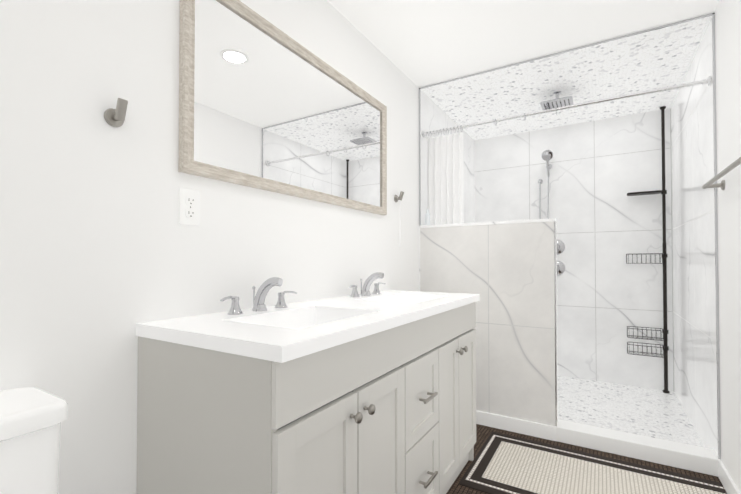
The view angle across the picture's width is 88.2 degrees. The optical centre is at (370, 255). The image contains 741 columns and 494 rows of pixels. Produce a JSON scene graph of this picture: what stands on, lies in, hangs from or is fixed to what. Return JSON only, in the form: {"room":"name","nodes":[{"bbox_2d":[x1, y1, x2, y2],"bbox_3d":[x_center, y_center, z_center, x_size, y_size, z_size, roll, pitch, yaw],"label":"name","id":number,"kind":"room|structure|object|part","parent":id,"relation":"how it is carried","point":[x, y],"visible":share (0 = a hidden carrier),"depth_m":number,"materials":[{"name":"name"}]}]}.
{"room":"bathroom","nodes":[
{"label":"bathroom","id":0,"kind":"room"},
{"bbox_2d":[0,0,418,493],"bbox_3d":[-0.342,-0.070,1.695,0.120,2.294,5.430,-1,-1,31],"label":"wall","id":1,"kind":"structure","parent":0,"point":[103,251],"depth_m":1.04,"materials":[{"name":"white paint"}]},
{"bbox_2d":[104,98,127,126],"bbox_3d":[-0.659,-0.377,1.003,0.058,0.067,0.048,-1,-1,31],"label":"robe hook","id":2,"kind":"object","parent":1,"relation":"attached to","point":[114,117],"visible":0.98,"depth_m":1.00,"materials":[{"name":"silver metal"}]},
{"bbox_2d":[179,188,199,225],"bbox_3d":[-0.566,-0.153,1.200,0.009,0.115,0.070,-1,-1,31],"label":"electrical outlet","id":3,"kind":"object","parent":1,"relation":"attached to","point":[189,207],"visible":1,"depth_m":1.19,"materials":[{"name":"white plastic"}]},
{"bbox_2d":[178,0,386,214],"bbox_3d":[-0.245,-0.574,1.720,0.024,0.648,1.287,-1,-1,31],"label":"mirror","id":4,"kind":"object","parent":1,"relation":"attached to","point":[265,104],"visible":0.98,"depth_m":1.49,"materials":[{"name":"brown wood"}]},
{"bbox_2d":[394,191,403,245],"bbox_3d":[0.184,-0.232,2.393,0.058,0.347,0.048,-1,-1,31],"label":"robe hook","id":5,"kind":"object","parent":1,"relation":"attached to","point":[397,198],"visible":1,"depth_m":2.39,"materials":[{"name":"silver metal"}]},
{"bbox_3d":[0.184,-0.205,2.393,0.010,0.294,0.022,-1,-1,31],"label":"cord","id":6,"kind":"part","parent":5,"relation":"part of","materials":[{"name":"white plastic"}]},
{"bbox_2d":[419,89,474,290],"bbox_3d":[0.703,-0.046,3.297,0.008,2.294,1.366,-1,-1,31],"label":"shower wall tile","id":7,"kind":"structure","parent":1,"relation":"attached to","point":[434,117],"depth_m":3.05,"materials":[{"name":"tile"}]},
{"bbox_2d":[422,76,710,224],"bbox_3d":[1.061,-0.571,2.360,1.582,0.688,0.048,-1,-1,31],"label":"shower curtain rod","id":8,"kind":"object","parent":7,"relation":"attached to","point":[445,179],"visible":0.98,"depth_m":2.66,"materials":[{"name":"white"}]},
{"bbox_2d":[426,132,463,224],"bbox_3d":[0.520,-0.534,2.686,0.272,0.624,0.039,-1,-1,31],"label":"shower curtain","id":9,"kind":"object","parent":8,"relation":"hanging from","point":[445,154],"depth_m":2.68,"materials":[{"name":"white fabric"}]},
{"bbox_2d":[420,222,557,425],"bbox_3d":[0.753,0.445,2.531,0.862,1.290,0.120,-1,-1,31],"label":"wall","id":10,"kind":"structure","parent":0,"point":[506,272],"depth_m":2.40,"materials":[{"name":"tile"}]},
{"bbox_2d":[420,218,556,227],"bbox_3d":[0.754,-0.210,2.540,0.866,0.020,0.128,-1,-1,31],"label":"ledge","id":11,"kind":"object","parent":10,"relation":"on","point":[494,222],"depth_m":2.45,"materials":[{"name":"stone"}]},
{"bbox_2d":[425,209,429,224],"bbox_3d":[0.407,-0.276,2.723,0.036,0.116,0.036,-1,-1,31],"label":"shampoo bottle","id":12,"kind":"object","parent":11,"relation":"on","point":[427,218],"visible":0.79,"depth_m":2.71,"materials":[{"name":"white plastic"}]},
{"bbox_2d":[419,12,720,458],"bbox_3d":[1.031,-0.103,2.303,1.600,2.208,0.009,-1,-1,31],"label":"trim","id":13,"kind":"structure","parent":10,"relation":"attached to","point":[716,217],"depth_m":1.90,"materials":[{"name":"silver metal"}]},
{"bbox_2d":[476,410,720,476],"bbox_3d":[1.058,1.044,2.329,1.598,0.085,0.134,-1,-1,31],"label":"shower curb","id":14,"kind":"structure","parent":10,"relation":"attached to","point":[678,455],"depth_m":2.10,"materials":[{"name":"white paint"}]},
{"bbox_2d":[327,0,719,87],"bbox_3d":[0.394,-1.274,1.268,1.840,0.100,5.430,-1,-1,31],"label":"ceiling","id":15,"kind":"structure","parent":0,"point":[420,43],"depth_m":2.02,"materials":[{"name":"white paint"}]},
{"bbox_2d":[421,16,711,139],"bbox_3d":[1.382,-1.195,2.899,1.584,0.008,1.358,-1,-1,31],"label":"shower ceiling","id":16,"kind":"structure","parent":15,"relation":"attached to","point":[655,59],"depth_m":2.66,"materials":[{"name":"stone"}]},
{"bbox_2d":[540,91,573,109],"bbox_3d":[1.363,-1.143,2.789,0.206,0.098,0.206,-1,-1,31],"label":"shower head","id":17,"kind":"object","parent":16,"relation":"attached to","point":[557,102],"visible":0.69,"depth_m":2.75},
{"bbox_2d":[446,424,725,493],"bbox_3d":[0.394,1.120,1.231,1.840,0.100,5.430,-1,-1,31],"label":"floor","id":18,"kind":"structure","parent":0,"point":[483,432],"depth_m":2.05,"materials":[{"name":"tile"}]},
{"bbox_2d":[0,387,67,493],"bbox_3d":[-0.580,0.670,0.481,0.711,0.777,0.457,-1,-1,31],"label":"toilet","id":19,"kind":"object","parent":18,"relation":"on","point":[32,419],"visible":0.98,"depth_m":0.71,"materials":[{"name":"white ceramic"}]},
{"bbox_3d":[-0.795,0.304,0.617,0.208,0.042,0.457,-1,-1,31],"label":"lid","id":20,"kind":"part","parent":19,"relation":"part of","materials":[{"name":"white ceramic"}]},
{"bbox_2d":[136,272,479,493],"bbox_3d":[-0.029,0.575,1.535,0.567,0.999,1.466,-1,-1,31],"label":"bathroom vanity","id":21,"kind":"object","parent":18,"relation":"on","point":[366,391],"visible":1,"depth_m":1.01,"materials":[{"name":"grey wood"}]},
{"bbox_2d":[136,290,479,362],"bbox_3d":[-0.036,0.247,1.544,0.551,0.105,1.466,-1,-1,31],"label":"countertop","id":22,"kind":"structure","parent":21,"relation":"on","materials":[{"name":"white stone"}]},
{"bbox_2d":[220,277,296,314],"bbox_3d":[-0.362,0.138,1.329,0.137,0.130,0.346,-1,-1,31],"label":"faucet","id":23,"kind":"object","parent":22,"relation":"on","point":[259,308],"depth_m":1.32,"materials":[{"name":"silver metal"}]},
{"bbox_2d":[349,272,385,296],"bbox_3d":[0.006,0.147,1.937,0.137,0.130,0.346,-1,-1,31],"label":"faucet","id":24,"kind":"object","parent":22,"relation":"on","point":[365,292],"depth_m":1.93,"materials":[{"name":"silver metal"}]},
{"bbox_3d":[-0.122,0.668,0.917,0.019,0.594,0.300,-1,-1,31],"label":"door","id":25,"kind":"part","parent":21,"relation":"part of","materials":[{"name":"grey paint"}]},
{"bbox_3d":[-0.038,0.426,1.010,0.032,0.029,0.029,-1,-1,31],"label":"knob","id":26,"kind":"part","parent":21,"relation":"part of","materials":[{"name":"silver metal"}]},
{"bbox_3d":[-0.003,0.427,1.068,0.032,0.029,0.029,-1,-1,31],"label":"knob","id":27,"kind":"part","parent":21,"relation":"part of","materials":[{"name":"silver metal"}]},
{"bbox_3d":[0.034,0.672,1.174,0.019,0.594,0.286,-1,-1,31],"label":"door","id":28,"kind":"part","parent":21,"relation":"part of","materials":[{"name":"grey paint"}]},
{"bbox_3d":[0.191,0.525,1.436,0.019,0.292,0.307,-1,-1,31],"label":"drawer","id":29,"kind":"part","parent":21,"relation":"part of","materials":[{"name":"grey paint"}]},
{"bbox_3d":[0.191,0.826,1.431,0.019,0.295,0.307,-1,-1,31],"label":"drawer","id":30,"kind":"part","parent":21,"relation":"part of","materials":[{"name":"grey paint"}]},
{"bbox_3d":[0.214,0.525,1.422,0.034,0.010,0.115,-1,-1,31],"label":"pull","id":31,"kind":"part","parent":21,"relation":"part of","materials":[{"name":"silver metal"}]},
{"bbox_3d":[0.214,0.825,1.417,0.034,0.010,0.115,-1,-1,31],"label":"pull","id":32,"kind":"part","parent":21,"relation":"part of","materials":[{"name":"silver metal"}]},
{"bbox_3d":[0.338,0.680,1.677,0.019,0.594,0.248,-1,-1,31],"label":"door","id":33,"kind":"part","parent":21,"relation":"part of","materials":[{"name":"grey paint"}]},
{"bbox_3d":[0.409,0.438,1.748,0.032,0.029,0.029,-1,-1,31],"label":"knob","id":34,"kind":"part","parent":21,"relation":"part of","materials":[{"name":"silver metal"}]},
{"bbox_3d":[0.479,0.683,1.909,0.019,0.594,0.281,-1,-1,31],"label":"door","id":35,"kind":"part","parent":21,"relation":"part of","materials":[{"name":"grey paint"}]},
{"bbox_2d":[459,432,726,493],"bbox_3d":[1.038,1.075,1.806,1.063,0.006,0.650,-1,-1,31],"label":"bath mat","id":36,"kind":"object","parent":18,"relation":"on","point":[501,463],"visible":1,"depth_m":1.88,"materials":[{"name":"fabric"}]},
{"bbox_2d":[558,376,704,447],"bbox_3d":[1.413,1.086,2.915,1.584,0.020,1.238,-1,-1,31],"label":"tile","id":37,"kind":"structure","parent":18,"relation":"on","point":[652,413],"depth_m":2.67,"materials":[{"name":"tile"}]},
{"bbox_2d":[626,106,669,392],"bbox_3d":[2.223,-0.055,3.076,0.276,2.264,0.125,-1,-1,31],"label":"shower caddy","id":38,"kind":"object","parent":37,"relation":"on","point":[664,331],"visible":0.98,"depth_m":3.03,"materials":[{"name":"black metal"}]},
{"bbox_2d":[715,0,740,492],"bbox_3d":[1.129,-0.084,0.804,0.120,2.294,5.430,-1,-1,31],"label":"wall","id":39,"kind":"structure","parent":0,"point":[728,64],"depth_m":1.71,"materials":[{"name":"white paint"}]},
{"bbox_2d":[671,17,720,459],"bbox_3d":[2.065,-0.058,2.473,0.008,2.294,1.366,-1,-1,31],"label":"shower wall tile","id":40,"kind":"structure","parent":39,"relation":"attached to","point":[694,285],"depth_m":2.29,"materials":[{"name":"stone"}]},
{"bbox_2d":[702,157,740,189],"bbox_3d":[1.474,-0.335,1.569,0.077,0.048,0.598,-1,-1,31],"label":"rail","id":41,"kind":"object","parent":39,"relation":"attached to","point":[725,171],"visible":1,"depth_m":1.62,"materials":[{"name":"silver metal"}]},
{"bbox_2d":[718,460,740,493],"bbox_3d":[0.715,1.012,0.232,0.013,0.085,3.808,-1,-1,31],"label":"baseboard","id":42,"kind":"structure","parent":39,"relation":"attached to","point":[728,483],"depth_m":1.71,"materials":[{"name":"white paint"}]},
{"bbox_3d":[1.769,-0.042,3.520,1.600,2.294,0.120,-1,-1,31],"label":"wall","id":43,"kind":"structure","parent":0,"visible":0},
{"bbox_2d":[474,108,673,391],"bbox_3d":[1.736,-0.043,3.465,1.584,2.294,0.008,-1,-1,31],"label":"tiled wall","id":44,"kind":"structure","parent":43,"relation":"attached to","point":[607,294],"depth_m":3.31,"materials":[{"name":"tile"}]},
{"bbox_2d":[538,150,552,218],"bbox_3d":[1.587,-0.392,3.466,0.145,1.105,0.152,-1,-1,31],"label":"handheld shower","id":45,"kind":"object","parent":44,"relation":"attached to","point":[547,155],"visible":0.54,"depth_m":3.47,"materials":[{"name":"silver metal"}]},
{"bbox_2d":[556,240,564,254],"bbox_3d":[1.714,-0.077,3.442,0.064,0.126,0.053,-1,-1,31],"label":"shower valve","id":46,"kind":"object","parent":44,"relation":"attached to","point":[560,245],"depth_m":3.45,"materials":[{"name":"silver metal"}]},
{"bbox_2d":[557,260,564,275],"bbox_3d":[1.716,0.107,3.438,0.057,0.135,0.053,-1,-1,31],"label":"shower valve","id":47,"kind":"object","parent":44,"relation":"attached to","point":[560,264],"depth_m":3.45,"materials":[{"name":"silver metal"}]}
]}

